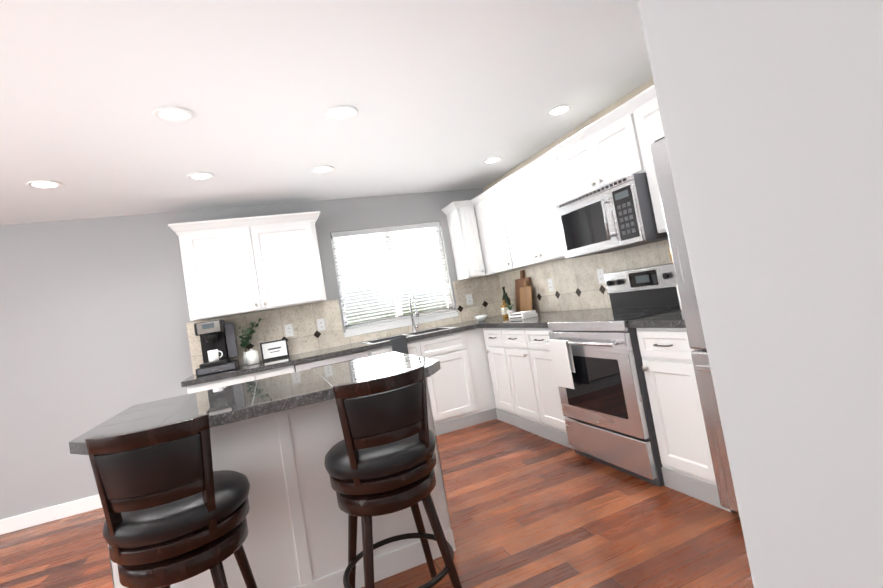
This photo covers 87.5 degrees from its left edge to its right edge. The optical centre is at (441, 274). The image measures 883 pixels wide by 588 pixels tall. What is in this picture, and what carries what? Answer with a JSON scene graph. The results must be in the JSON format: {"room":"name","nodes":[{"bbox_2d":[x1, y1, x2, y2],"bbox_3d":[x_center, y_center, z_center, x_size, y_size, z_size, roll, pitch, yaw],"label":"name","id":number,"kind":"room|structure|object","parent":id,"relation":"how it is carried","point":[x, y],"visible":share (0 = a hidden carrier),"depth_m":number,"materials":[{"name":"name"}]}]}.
{"room":"kitchen","nodes":[
{"label":"kitchen","id":0,"kind":"room"},
{"bbox_2d":[0,188,498,519],"bbox_3d":[-2.379,0.640,4.105,6.850,2.380,0.140,-8,-3,-21],"label":"wall","id":1,"kind":"structure","parent":0,"point":[94,316],"depth_m":3.85,"materials":[{"name":"grey paint"}]},
{"bbox_2d":[0,494,101,534],"bbox_3d":[-3.670,1.973,3.385,3.525,0.110,0.013,-8,-3,-21],"label":"baseboard","id":2,"kind":"structure","parent":1,"relation":"attached to","point":[42,516],"depth_m":3.61,"materials":[{"name":"white wood"}]},
{"bbox_2d":[168,211,326,320],"bbox_3d":[-1.684,-0.077,4.177,1.235,0.818,0.358,-8,-3,-21],"label":"upper cabinet","id":3,"kind":"object","parent":1,"relation":"attached to","point":[237,266],"visible":1,"depth_m":4.03,"materials":[{"name":"white wood"}]},
{"bbox_2d":[186,275,501,373],"bbox_3d":[-0.771,0.442,4.648,3.154,0.454,0.011,-8,-3,-21],"label":"tile backsplash","id":4,"kind":"structure","parent":1,"relation":"attached to","point":[487,299],"depth_m":4.48,"materials":[{"name":"tile"}]},
{"bbox_2d":[284,324,293,336],"bbox_3d":[-1.445,0.532,4.378,0.072,0.116,0.008,-8,-3,-21],"label":"electrical outlet","id":5,"kind":"object","parent":4,"relation":"attached to","point":[289,330],"visible":1,"depth_m":4.38,"materials":[{"name":"white plastic"}]},
{"bbox_2d":[317,318,325,330],"bbox_3d":[-1.168,0.492,4.487,0.072,0.116,0.008,-8,-3,-21],"label":"electrical outlet","id":6,"kind":"object","parent":4,"relation":"attached to","point":[321,324],"visible":1,"depth_m":4.48,"materials":[{"name":"white plastic"}]},
{"bbox_2d":[466,294,472,304],"bbox_3d":[0.308,0.278,5.065,0.072,0.116,0.008,-8,-3,-21],"label":"electrical outlet","id":7,"kind":"object","parent":4,"relation":"attached to","point":[469,299],"visible":1,"depth_m":5.06,"materials":[{"name":"white plastic"}]},
{"bbox_2d":[330,227,458,337],"bbox_3d":[-0.494,0.027,4.860,1.240,1.060,0.142,-8,-3,-21],"label":"window","id":8,"kind":"structure","parent":1,"relation":"in","point":[388,325],"depth_m":4.83,"materials":[{"name":"white plastic"}]},
{"bbox_2d":[330,222,453,329],"bbox_3d":[-0.496,-0.009,4.849,1.176,0.983,0.060,-8,-3,-21],"label":"window blinds","id":9,"kind":"object","parent":8,"relation":"attached to","point":[386,230],"visible":1,"depth_m":4.83,"materials":[{"name":"grey plastic"}]},
{"bbox_2d":[0,0,652,224],"bbox_3d":[-1.471,-0.917,1.007,6.990,0.060,6.880,-8,-3,-21],"label":"ceiling","id":10,"kind":"structure","parent":0,"point":[444,95],"depth_m":2.44,"materials":[{"name":"white paint"}]},
{"bbox_2d":[26,180,62,188],"bbox_3d":[-2.595,-0.584,3.018,0.188,0.007,0.188,-8,-3,-21],"label":"recessed light","id":11,"kind":"object","parent":10,"relation":"in","point":[42,184],"visible":0.94,"depth_m":3.02,"materials":[{"name":"white"}]},
{"bbox_2d":[152,106,193,122],"bbox_3d":[-1.384,-0.822,2.382,0.188,0.007,0.188,-8,-3,-21],"label":"recessed light","id":12,"kind":"object","parent":10,"relation":"in","point":[173,114],"visible":1,"depth_m":2.38,"materials":[{"name":"white"}]},
{"bbox_2d":[186,172,214,180],"bbox_3d":[-1.746,-0.710,3.350,0.188,0.007,0.188,-8,-3,-21],"label":"recessed light","id":13,"kind":"object","parent":10,"relation":"in","point":[199,176],"visible":0.98,"depth_m":3.35,"materials":[{"name":"white glass"}]},
{"bbox_2d":[311,166,334,173],"bbox_3d":[-0.944,-0.829,3.664,0.188,0.007,0.188,-8,-3,-21],"label":"recessed light","id":14,"kind":"object","parent":10,"relation":"in","point":[321,169],"visible":0.96,"depth_m":3.67,"materials":[{"name":"white glass"}]},
{"bbox_2d":[326,105,357,119],"bbox_3d":[-0.581,-0.941,2.696,0.188,0.007,0.188,-8,-3,-21],"label":"recessed light","id":15,"kind":"object","parent":10,"relation":"in","point":[344,112],"visible":1,"depth_m":2.69,"materials":[{"name":"white"}]},
{"bbox_2d":[482,157,502,163],"bbox_3d":[0.467,-1.037,4.218,0.188,0.007,0.188,-8,-3,-21],"label":"recessed light","id":16,"kind":"object","parent":10,"relation":"in","point":[492,160],"visible":0.98,"depth_m":4.22,"materials":[{"name":"white glass"}]},
{"bbox_2d":[546,104,572,116],"bbox_3d":[0.830,-1.150,3.249,0.188,0.007,0.188,-8,-3,-21],"label":"recessed light","id":17,"kind":"object","parent":10,"relation":"in","point":[559,110],"visible":1,"depth_m":3.25,"materials":[{"name":"white glass"}]},
{"bbox_2d":[0,419,753,587],"bbox_3d":[-1.066,1.486,0.879,6.990,0.060,6.880,-8,-3,-21],"label":"floor","id":18,"kind":"structure","parent":0,"point":[526,509],"depth_m":2.38,"materials":[{"name":"brown wood"}]},
{"bbox_2d":[85,414,257,587],"bbox_3d":[-0.869,0.968,1.579,0.450,0.972,0.477,-8,-3,-21],"label":"stool","id":19,"kind":"object","parent":18,"relation":"on","point":[175,507],"visible":1,"depth_m":1.41,"materials":[{"name":"black leather"}]},
{"bbox_2d":[187,373,258,393],"bbox_3d":[-1.752,1.285,3.854,0.490,0.875,0.616,-8,-3,-21],"label":"base cabinet","id":20,"kind":"object","parent":18,"relation":"on","point":[248,377],"depth_m":3.60,"materials":[{"name":"white wood"}]},
{"bbox_2d":[255,365,294,378],"bbox_3d":[-1.385,1.231,3.998,0.306,0.875,0.616,-8,-3,-21],"label":"base cabinet","id":21,"kind":"object","parent":18,"relation":"on","point":[288,369],"depth_m":3.74,"materials":[{"name":"white wood"}]},
{"bbox_2d":[104,376,455,587],"bbox_3d":[-0.709,1.014,2.197,1.368,0.888,0.844,-8,-3,-21],"label":"kitchen island","id":22,"kind":"object","parent":18,"relation":"on","point":[275,439],"depth_m":2.01,"materials":[{"name":"white wood"}]},
{"bbox_2d":[69,352,440,454],"bbox_3d":[-0.777,0.552,2.197,1.410,0.042,0.950,-8,-3,-21],"label":"island countertop","id":23,"kind":"structure","parent":22,"relation":"on","point":[232,404],"depth_m":2.00,"materials":[{"name":"grey stone"}]},
{"bbox_2d":[294,351,367,371],"bbox_3d":[-0.963,1.117,4.157,0.608,0.766,0.608,-8,-3,-21],"label":"base cabinet","id":24,"kind":"object","parent":18,"relation":"on","point":[329,361],"visible":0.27,"depth_m":3.89,"materials":[{"name":"white paint"}]},
{"bbox_2d":[324,366,461,587],"bbox_3d":[-0.207,0.869,1.815,0.444,0.972,0.474,-8,-3,-21],"label":"stool","id":25,"kind":"object","parent":18,"relation":"on","point":[380,458],"visible":1,"depth_m":1.66,"materials":[{"name":"brown wood"}]},
{"bbox_2d":[366,330,482,435],"bbox_3d":[-0.248,1.062,4.444,0.920,0.876,0.616,-8,-3,-21],"label":"base cabinet","id":26,"kind":"object","parent":18,"relation":"on","point":[460,390],"depth_m":4.25,"materials":[{"name":"white wood"}]},
{"bbox_2d":[181,315,502,386],"bbox_3d":[-0.619,0.653,4.340,3.148,0.040,0.641,-8,-3,-21],"label":"countertop","id":27,"kind":"structure","parent":26,"relation":"on","point":[355,347],"depth_m":3.97,"materials":[{"name":"stone"}]},
{"bbox_2d":[195,359,238,375],"bbox_3d":[-1.905,0.798,3.943,0.305,0.058,0.359,-8,-3,-21],"label":"pod drawer","id":28,"kind":"object","parent":27,"relation":"on","point":[232,365],"visible":0.92,"depth_m":3.79,"materials":[{"name":"black plastic"}]},
{"bbox_2d":[194,319,238,367],"bbox_3d":[-1.920,0.582,3.956,0.285,0.370,0.300,-8,-3,-21],"label":"coffee maker","id":29,"kind":"object","parent":28,"relation":"on","point":[219,334],"visible":1,"depth_m":3.95,"materials":[{"name":"black plastic"}]},
{"bbox_2d":[207,349,222,361],"bbox_3d":[-1.895,0.680,3.869,0.114,0.092,0.082,-8,-3,-21],"label":"mug","id":30,"kind":"object","parent":29,"relation":"on","point":[213,355],"visible":1,"depth_m":3.83,"materials":[{"name":"white ceramic"}]},
{"bbox_2d":[239,318,262,364],"bbox_3d":[-1.693,0.603,4.140,0.219,0.391,0.228,-8,-3,-21],"label":"potted plant","id":31,"kind":"object","parent":27,"relation":"on","point":[248,331],"visible":0.98,"depth_m":4.11,"materials":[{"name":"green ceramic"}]},
{"bbox_2d":[245,348,260,364],"bbox_3d":[-1.662,0.723,4.074,0.123,0.138,0.104,-8,-3,-21],"label":"canister","id":32,"kind":"object","parent":27,"relation":"on","point":[252,356],"visible":0.96,"depth_m":4.03,"materials":[{"name":"white ceramic"}]},
{"bbox_2d":[260,338,288,360],"bbox_3d":[-1.538,0.697,4.255,0.235,0.165,0.042,-8,-3,-21],"label":"coffee sign","id":33,"kind":"object","parent":27,"relation":"on","point":[275,349],"visible":0.96,"depth_m":4.25,"materials":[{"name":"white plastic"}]},
{"bbox_2d":[389,337,408,353],"bbox_3d":[-0.372,0.727,4.121,0.140,0.310,0.101,-8,-3,-21],"label":"towel","id":34,"kind":"object","parent":27,"relation":"hanging from","point":[399,344],"visible":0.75,"depth_m":4.08,"materials":[{"name":"grey fabric"}]},
{"bbox_2d":[361,327,456,343],"bbox_3d":[-0.318,0.584,4.427,0.840,0.004,0.474,-8,-3,-21],"label":"sink rim","id":35,"kind":"object","parent":27,"relation":"on","point":[366,342],"visible":1,"depth_m":4.38,"materials":[{"name":"silver metal"}]},
{"bbox_2d":[409,295,418,331],"bbox_3d":[-0.258,0.394,4.668,0.092,0.381,0.229,-8,-3,-21],"label":"faucet","id":36,"kind":"object","parent":27,"relation":"on","point":[414,327],"visible":1,"depth_m":4.72,"materials":[{"name":"silver metal"}]},
{"bbox_2d":[474,314,486,321],"bbox_3d":[0.403,0.446,4.665,0.136,0.060,0.136,-8,-3,-21],"label":"bowl","id":37,"kind":"object","parent":27,"relation":"on","point":[479,318],"visible":1,"depth_m":4.62,"materials":[{"name":"white ceramic"}]},
{"bbox_2d":[467,328,496,422],"bbox_3d":[0.507,0.951,4.751,0.855,0.875,0.596,-8,-3,-21],"label":"base cabinet","id":38,"kind":"object","parent":18,"relation":"on","point":[475,337],"depth_m":4.38,"materials":[{"name":"white wood"}]},
{"bbox_2d":[483,328,572,448],"bbox_3d":[0.927,0.837,3.924,0.648,0.875,1.210,-8,-3,-21],"label":"base cabinet","id":39,"kind":"object","parent":18,"relation":"on","point":[526,392],"visible":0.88,"depth_m":3.75,"materials":[{"name":"white wood"}]},
{"bbox_2d":[476,308,620,327],"bbox_3d":[0.853,0.383,3.927,0.658,0.040,1.174,-8,-3,-21],"label":"countertop","id":40,"kind":"structure","parent":39,"relation":"on","point":[541,319],"depth_m":3.78,"materials":[{"name":"stone"}]},
{"bbox_2d":[501,297,509,317],"bbox_3d":[0.637,0.339,4.637,0.061,0.190,0.061,-8,-3,-21],"label":"oil bottle","id":41,"kind":"object","parent":40,"relation":"on","point":[505,299],"depth_m":4.63,"materials":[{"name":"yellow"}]},
{"bbox_2d":[506,302,514,316],"bbox_3d":[0.660,0.342,4.461,0.084,0.157,0.097,-8,-3,-21],"label":"plant pot","id":42,"kind":"object","parent":40,"relation":"on","point":[510,310],"visible":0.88,"depth_m":4.43,"materials":[{"name":"grey ceramic"}]},
{"bbox_2d":[509,310,537,319],"bbox_3d":[0.725,0.364,4.118,0.161,0.055,0.220,-8,-3,-27],"label":"books","id":43,"kind":"object","parent":40,"relation":"on","point":[522,314],"visible":1,"depth_m":4.04,"materials":[{"name":"white paper"}]},
{"bbox_2d":[515,270,532,311],"bbox_3d":[0.825,0.180,4.639,0.115,0.436,0.340,-8,-3,-21],"label":"cutting boards","id":44,"kind":"object","parent":40,"relation":"on","point":[523,287],"visible":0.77,"depth_m":4.61,"materials":[{"name":"brown wood"}]},
{"bbox_2d":[546,263,679,486],"bbox_3d":[1.200,0.581,2.993,0.722,1.190,0.754,-8,-3,-21],"label":"range","id":45,"kind":"object","parent":18,"relation":"on","point":[606,409],"visible":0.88,"depth_m":2.82,"materials":[{"name":"grey metal"}]},
{"bbox_2d":[548,339,575,388],"bbox_3d":[0.800,0.590,3.047,0.033,0.312,0.200,-8,-3,-21],"label":"towel","id":46,"kind":"object","parent":45,"relation":"hanging from","point":[562,360],"visible":1,"depth_m":3.02,"materials":[{"name":"white fabric"}]},
{"bbox_2d":[636,328,733,511],"bbox_3d":[1.474,0.666,2.463,0.648,0.875,0.392,-8,-3,-21],"label":"base cabinet","id":47,"kind":"object","parent":18,"relation":"on","point":[678,420],"visible":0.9,"depth_m":2.36,"materials":[{"name":"white wood"}]},
{"bbox_2d":[628,309,685,327],"bbox_3d":[1.401,0.213,2.488,0.641,0.040,0.396,-8,-3,-21],"label":"countertop","id":48,"kind":"structure","parent":47,"relation":"on","point":[673,319],"depth_m":2.42,"materials":[{"name":"stone"}]},
{"bbox_2d":[668,247,681,309],"bbox_3d":[1.383,0.014,2.606,0.142,0.368,0.140,-8,-3,-21],"label":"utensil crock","id":49,"kind":"object","parent":48,"relation":"on","point":[669,249],"visible":0.08,"depth_m":2.61,"materials":[{"name":"white ceramic"}]},
{"bbox_2d":[650,136,738,512],"bbox_3d":[1.586,0.153,1.857,0.732,1.785,0.910,-8,-3,-21],"label":"refrigerator","id":50,"kind":"object","parent":18,"relation":"on","point":[701,366],"visible":0.19,"depth_m":2.12,"materials":[{"name":"grey metal"}]},
{"bbox_2d":[483,78,675,311],"bbox_3d":[1.427,-0.039,3.419,0.140,2.380,3.940,-8,-3,-21],"label":"wall","id":51,"kind":"structure","parent":0,"point":[622,100],"depth_m":3.66,"materials":[{"name":"beige paint"}]},
{"bbox_2d":[442,85,666,279],"bbox_3d":[1.005,-0.567,3.328,0.552,0.801,3.922,-8,-3,-21],"label":"upper cabinet","id":52,"kind":"object","parent":51,"relation":"attached to","point":[509,223],"visible":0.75,"depth_m":3.65,"materials":[{"name":"white wood"}]},
{"bbox_2d":[556,173,667,258],"bbox_3d":[1.174,-0.373,3.095,0.459,0.397,0.754,-8,-3,-21],"label":"microwave","id":53,"kind":"object","parent":52,"relation":"attached to","point":[617,215],"visible":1,"depth_m":2.88,"materials":[{"name":"grey metal"}]},
{"bbox_2d":[498,239,671,311],"bbox_3d":[1.204,0.064,3.812,0.011,0.454,2.968,-8,-3,-21],"label":"tile backsplash","id":54,"kind":"structure","parent":51,"relation":"attached to","point":[576,284],"depth_m":3.91,"materials":[{"name":"tile"}]},
{"bbox_2d":[547,279,553,290],"bbox_3d":[1.016,0.102,4.290,0.008,0.116,0.072,-8,-3,-21],"label":"electrical outlet","id":55,"kind":"object","parent":54,"relation":"attached to","point":[550,284],"visible":1,"depth_m":4.28,"materials":[{"name":"white plastic"}]},
{"bbox_2d":[597,268,604,283],"bbox_3d":[1.258,0.017,3.639,0.008,0.116,0.072,-8,-3,-21],"label":"electrical outlet","id":56,"kind":"object","parent":54,"relation":"attached to","point":[600,274],"visible":0.81,"depth_m":3.63,"materials":[{"name":"white plastic"}]},
{"bbox_2d":[638,0,882,587],"bbox_3d":[1.826,-0.284,0.081,1.750,2.380,2.715,-8,-3,-21],"label":"wall","id":57,"kind":"structure","parent":0,"point":[771,113],"depth_m":0.83,"materials":[{"name":"grey paint"}]},
{"label":"outside","id":58,"kind":"structure","parent":0,"visible":0},
{"bbox_2d":[334,228,446,324],"bbox_3d":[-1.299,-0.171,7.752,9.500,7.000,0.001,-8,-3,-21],"label":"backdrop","id":59,"kind":"structure","parent":58,"point":[361,321],"depth_m":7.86,"materials":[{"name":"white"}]}
]}

